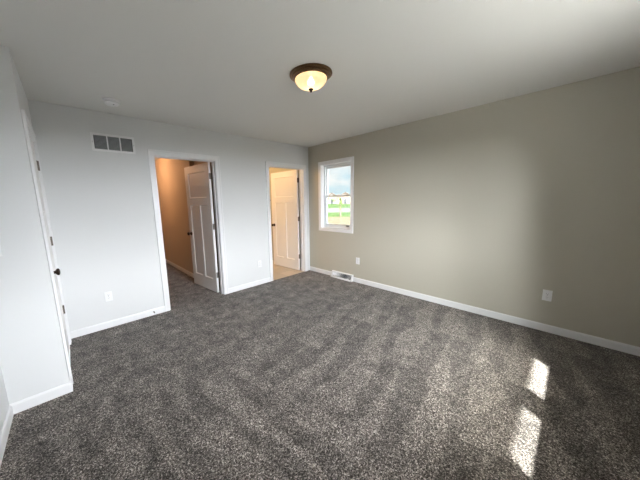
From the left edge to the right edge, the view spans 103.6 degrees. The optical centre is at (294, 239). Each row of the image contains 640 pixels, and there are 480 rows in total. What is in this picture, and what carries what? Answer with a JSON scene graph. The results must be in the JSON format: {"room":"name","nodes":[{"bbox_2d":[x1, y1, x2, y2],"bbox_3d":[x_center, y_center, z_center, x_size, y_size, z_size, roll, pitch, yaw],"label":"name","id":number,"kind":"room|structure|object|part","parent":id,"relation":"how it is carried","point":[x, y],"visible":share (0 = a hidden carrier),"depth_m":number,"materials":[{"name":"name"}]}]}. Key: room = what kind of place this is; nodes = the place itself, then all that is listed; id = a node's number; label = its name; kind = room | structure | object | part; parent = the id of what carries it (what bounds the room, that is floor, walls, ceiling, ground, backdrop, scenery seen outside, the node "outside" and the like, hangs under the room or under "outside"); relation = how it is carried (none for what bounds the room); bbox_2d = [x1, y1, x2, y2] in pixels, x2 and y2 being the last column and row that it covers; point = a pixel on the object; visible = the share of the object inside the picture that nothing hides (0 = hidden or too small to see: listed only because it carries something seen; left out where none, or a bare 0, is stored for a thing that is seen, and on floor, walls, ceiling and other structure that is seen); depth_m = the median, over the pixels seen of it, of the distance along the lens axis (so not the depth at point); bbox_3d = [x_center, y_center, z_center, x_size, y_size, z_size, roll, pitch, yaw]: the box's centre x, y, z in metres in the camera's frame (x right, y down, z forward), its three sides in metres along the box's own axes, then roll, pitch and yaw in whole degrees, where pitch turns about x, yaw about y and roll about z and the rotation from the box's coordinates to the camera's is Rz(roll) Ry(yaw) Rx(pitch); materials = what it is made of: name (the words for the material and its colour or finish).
{"room":"empty bedroom","nodes":[
{"label":"empty bedroom","id":0,"kind":"room"},
{"bbox_2d":[0,366,8,434],"bbox_3d":[-0.969,0.216,0.330,0.120,2.518,3.322,-9,12,-41],"label":"wall","id":1,"kind":"structure","parent":0,"point":[4,403],"depth_m":1.67,"materials":[{"name":"white paint"}]},
{"bbox_2d":[0,405,13,466],"bbox_3d":[-0.934,1.356,0.602,0.012,0.081,3.170,-9,12,-41],"label":"baseboard","id":2,"kind":"structure","parent":1,"relation":"attached to","point":[5,431],"depth_m":1.59,"materials":[{"name":"white wood"}]},
{"bbox_2d":[0,45,69,403],"bbox_3d":[-2.320,-0.020,2.052,0.439,2.518,1.068,-9,12,-41],"label":"wall","id":3,"kind":"structure","parent":0,"point":[33,361],"depth_m":1.75,"materials":[{"name":"white paint"}]},
{"bbox_2d":[9,381,72,413],"bbox_3d":[-1.880,1.179,1.879,0.331,0.081,0.012,-9,12,-41],"label":"baseboard","id":4,"kind":"structure","parent":3,"relation":"attached to","point":[24,404],"depth_m":1.87,"materials":[{"name":"white wood"}]},
{"bbox_2d":[21,109,73,383],"bbox_3d":[-2.187,0.105,2.188,0.126,2.122,0.874,-9,12,-41],"label":"door frame","id":5,"kind":"structure","parent":3,"relation":"attached to","point":[27,126],"depth_m":2.01,"materials":[{"name":"white wood"}]},
{"bbox_2d":[29,135,68,354],"bbox_3d":[-2.174,0.133,2.215,0.144,2.035,0.746,-9,12,-41],"label":"door","id":6,"kind":"structure","parent":3,"relation":"in","point":[36,163],"depth_m":2.37,"materials":[{"name":"white wood"}]},
{"bbox_3d":[-1.931,0.261,2.033,0.055,0.062,0.062,-9,12,-41],"label":"knob","id":7,"kind":"part","parent":6,"relation":"part of","materials":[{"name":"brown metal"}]},
{"bbox_2d":[27,99,309,331],"bbox_3d":[-1.187,-0.330,3.842,3.916,2.518,0.115,-9,12,-41],"label":"wall","id":8,"kind":"structure","parent":0,"point":[101,208],"depth_m":3.00,"materials":[{"name":"white paint"}]},
{"bbox_2d":[104,291,112,301],"bbox_3d":[-2.199,0.669,2.973,0.072,0.118,0.009,-9,12,-41],"label":"wall outlet","id":9,"kind":"object","parent":8,"relation":"attached to","point":[108,295],"visible":1,"depth_m":2.97,"materials":[{"name":"white plastic"}]},
{"bbox_2d":[90,132,135,153],"bbox_3d":[-2.055,-1.099,2.864,0.410,0.192,0.012,-9,12,-41],"label":"air vent","id":10,"kind":"object","parent":8,"relation":"in","point":[99,141],"visible":1,"depth_m":2.85,"materials":[{"name":"white plastic"}]},
{"bbox_3d":[-2.146,-1.084,2.785,0.109,0.135,0.007,-9,12,-41],"label":"louvre panel","id":11,"kind":"part","parent":10,"relation":"part of","materials":[{"name":"grey metal"}]},
{"bbox_3d":[-2.056,-1.099,2.864,0.109,0.135,0.007,-9,12,-41],"label":"louvre panel","id":12,"kind":"part","parent":10,"relation":"part of","materials":[{"name":"grey metal"}]},
{"bbox_3d":[-1.966,-1.113,2.944,0.109,0.135,0.007,-9,12,-41],"label":"louvre panel","id":13,"kind":"part","parent":10,"relation":"part of","materials":[{"name":"grey metal"}]},
{"bbox_2d":[70,306,164,338],"bbox_3d":[-2.115,0.995,3.090,0.983,0.081,0.012,-9,12,-41],"label":"baseboard","id":14,"kind":"structure","parent":8,"relation":"attached to","point":[87,330],"depth_m":3.04,"materials":[{"name":"white wood"}]},
{"bbox_2d":[147,149,228,311],"bbox_3d":[-1.468,-0.135,3.602,0.941,2.122,0.131,-9,12,-41],"label":"door frame","id":15,"kind":"structure","parent":8,"relation":"attached to","point":[152,154],"depth_m":3.45,"materials":[{"name":"white wood"}]},
{"bbox_2d":[184,162,218,292],"bbox_3d":[-1.535,-0.190,4.161,0.812,2.035,0.175,7,12,42],"label":"door","id":16,"kind":"structure","parent":8,"relation":"in","point":[202,227],"depth_m":4.11,"materials":[{"name":"white wood"}]},
{"bbox_2d":[228,277,270,292],"bbox_3d":[-0.745,0.769,4.304,0.848,0.081,0.012,-9,12,-41],"label":"baseboard","id":17,"kind":"structure","parent":8,"relation":"attached to","point":[262,281],"depth_m":4.27,"materials":[{"name":"white wood"}]},
{"bbox_2d":[271,170,300,269],"bbox_3d":[-0.187,-0.412,5.359,0.812,2.035,0.175,7,13,45],"label":"door","id":18,"kind":"structure","parent":8,"relation":"in","point":[284,185],"depth_m":5.32,"materials":[{"name":"white wood"}]},
{"bbox_2d":[265,161,307,280],"bbox_3d":[-0.140,-0.354,4.779,0.962,2.122,0.131,-9,12,-41],"label":"door frame","id":19,"kind":"structure","parent":8,"relation":"attached to","point":[302,168],"depth_m":4.91,"materials":[{"name":"white wood"}]},
{"bbox_2d":[155,158,220,288],"bbox_3d":[-3.290,-0.532,5.468,1.150,2.518,5.135,-9,12,-41],"label":"wall","id":20,"kind":"structure","parent":0,"point":[170,174],"depth_m":5.28,"materials":[{"name":"beige paint"}]},
{"bbox_2d":[165,259,193,277],"bbox_3d":[-3.192,0.523,6.266,0.012,0.081,4.200,-9,12,-41],"label":"baseboard","id":21,"kind":"structure","parent":20,"relation":"attached to","point":[187,272],"depth_m":5.46,"materials":[{"name":"white wood"}]},
{"bbox_2d":[0,260,639,479],"bbox_3d":[-1.565,0.874,4.227,4.265,0.060,9.450,-9,12,-41],"label":"floor","id":22,"kind":"structure","parent":0,"point":[307,375],"depth_m":1.86,"materials":[{"name":"grey carpet"}]},
{"bbox_2d":[0,0,639,159],"bbox_3d":[-1.560,-1.670,3.863,4.415,0.140,9.690,-9,12,-41],"label":"ceiling","id":23,"kind":"structure","parent":0,"point":[223,66],"depth_m":1.78,"materials":[{"name":"white paint"}]},
{"bbox_2d":[102,97,119,106],"bbox_3d":[-1.797,-1.349,2.469,0.142,0.048,0.142,-9,12,-41],"label":"smoke detector","id":24,"kind":"object","parent":23,"relation":"attached to","point":[112,102],"visible":1,"depth_m":2.43,"materials":[{"name":"white plastic"}]},
{"bbox_2d":[290,63,331,92],"bbox_3d":[0.139,-1.289,2.063,0.348,0.139,0.348,-9,12,-41],"label":"ceiling light","id":25,"kind":"object","parent":23,"relation":"attached to","point":[310,77],"visible":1,"depth_m":1.97,"materials":[{"name":"beige glass"}]},
{"bbox_3d":[0.139,-1.286,2.063,0.260,0.084,0.260,-9,12,-41],"label":"lamp shade","id":26,"kind":"part","parent":25,"relation":"part of","materials":[{"name":"white glass"}]},
{"bbox_2d":[269,67,639,346],"bbox_3d":[0.927,-0.490,4.515,0.150,2.518,7.090,-9,12,-41],"label":"wall","id":27,"kind":"structure","parent":0,"point":[493,206],"depth_m":2.77,"materials":[{"name":"beige paint"}]},
{"bbox_2d":[310,266,331,275],"bbox_3d":[0.534,0.621,5.042,0.012,0.081,0.607,-9,12,-41],"label":"baseboard","id":28,"kind":"structure","parent":27,"relation":"attached to","point":[311,268],"depth_m":5.03,"materials":[{"name":"white wood"}]},
{"bbox_2d":[318,156,353,233],"bbox_3d":[0.795,-0.797,4.591,0.161,1.292,0.794,-9,12,-41],"label":"window","id":29,"kind":"structure","parent":27,"relation":"in","point":[323,167],"depth_m":4.71,"materials":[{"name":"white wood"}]},
{"bbox_3d":[0.822,-0.541,4.651,0.025,0.582,0.610,-9,12,-41],"label":"sash","id":30,"kind":"part","parent":29,"relation":"part of","materials":[{"name":"clear glass"}]},
{"bbox_3d":[0.828,-0.803,4.622,0.070,1.198,0.700,-9,12,-41],"label":"frame","id":31,"kind":"part","parent":29,"relation":"part of","materials":[{"name":"white plastic"}]},
{"bbox_3d":[0.831,-1.074,4.587,0.025,0.562,0.610,-9,12,-41],"label":"sash","id":32,"kind":"part","parent":29,"relation":"part of","materials":[{"name":"clear glass"}]},
{"bbox_2d":[331,270,353,281],"bbox_3d":[0.878,0.659,4.621,0.066,0.118,0.470,-9,12,-41],"label":"floor vent","id":33,"kind":"object","parent":27,"relation":"attached to","point":[336,274],"visible":1,"depth_m":4.61,"materials":[{"name":"white plastic"}]},
{"bbox_2d":[353,277,639,355],"bbox_3d":[2.115,0.854,3.301,0.012,0.081,3.166,-9,12,-41],"label":"baseboard","id":34,"kind":"structure","parent":27,"relation":"attached to","point":[630,349],"depth_m":2.82,"materials":[{"name":"white wood"}]},
{"bbox_2d":[542,289,552,301],"bbox_3d":[2.661,0.584,2.637,0.009,0.118,0.072,-9,12,-41],"label":"wall outlet","id":35,"kind":"object","parent":27,"relation":"attached to","point":[547,294],"visible":1,"depth_m":2.63,"materials":[{"name":"white plastic"}]},
{"label":"outside","id":36,"kind":"structure","parent":0,"visible":0},
{"bbox_2d":[328,204,349,207],"bbox_3d":[46.316,-35.650,232.780,492.000,0.300,488.000,-9,12,-41],"label":"field","id":37,"kind":"structure","parent":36,"point":[329,205],"depth_m":75.39,"materials":[{"name":"green plant"}]},
{"bbox_2d":[328,193,336,203],"bbox_3d":[18.358,-20.772,124.960,8.300,5.200,9.800,-1,9,3],"label":"house","id":38,"kind":"structure","parent":37,"relation":"on","point":[330,201],"depth_m":120.68,"materials":[{"name":"grey"}]},
{"bbox_2d":[336,192,349,203],"bbox_3d":[22.111,-18.144,108.284,7.800,5.000,8.800,0,9,11],"label":"house","id":39,"kind":"structure","parent":37,"relation":"on","point":[346,200],"depth_m":104.52,"materials":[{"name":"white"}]},
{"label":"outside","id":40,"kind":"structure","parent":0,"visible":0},
{"bbox_2d":[328,212,349,216],"bbox_3d":[6.604,-3.270,33.254,212.000,0.300,278.000,-9,12,-41],"label":"grass","id":41,"kind":"structure","parent":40,"point":[332,214],"depth_m":32.70,"materials":[{"name":"green plant"}]},
{"bbox_2d":[337,198,342,215],"bbox_3d":[5.432,-3.894,29.234,0.686,2.239,0.618,-9,12,-41],"label":"tree","id":42,"kind":"object","parent":41,"relation":"on","point":[340,202],"visible":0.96,"depth_m":29.19,"materials":[{"name":"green plant"}]},
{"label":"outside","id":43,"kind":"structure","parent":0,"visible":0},
{"bbox_2d":[328,217,349,224],"bbox_3d":[3.424,-0.677,17.273,222.400,0.300,285.800,-9,12,-41],"label":"straw","id":44,"kind":"object","parent":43,"point":[331,220],"visible":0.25,"depth_m":23.41,"materials":[{"name":"plant"}]},
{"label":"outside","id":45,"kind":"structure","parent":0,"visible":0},
{"bbox_2d":[328,208,349,212],"bbox_3d":[9.592,-5.706,48.267,220.800,0.300,284.600,-9,12,-41],"label":"road","id":46,"kind":"structure","parent":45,"point":[330,210],"depth_m":45.65,"materials":[{"name":"concrete"}]}
]}

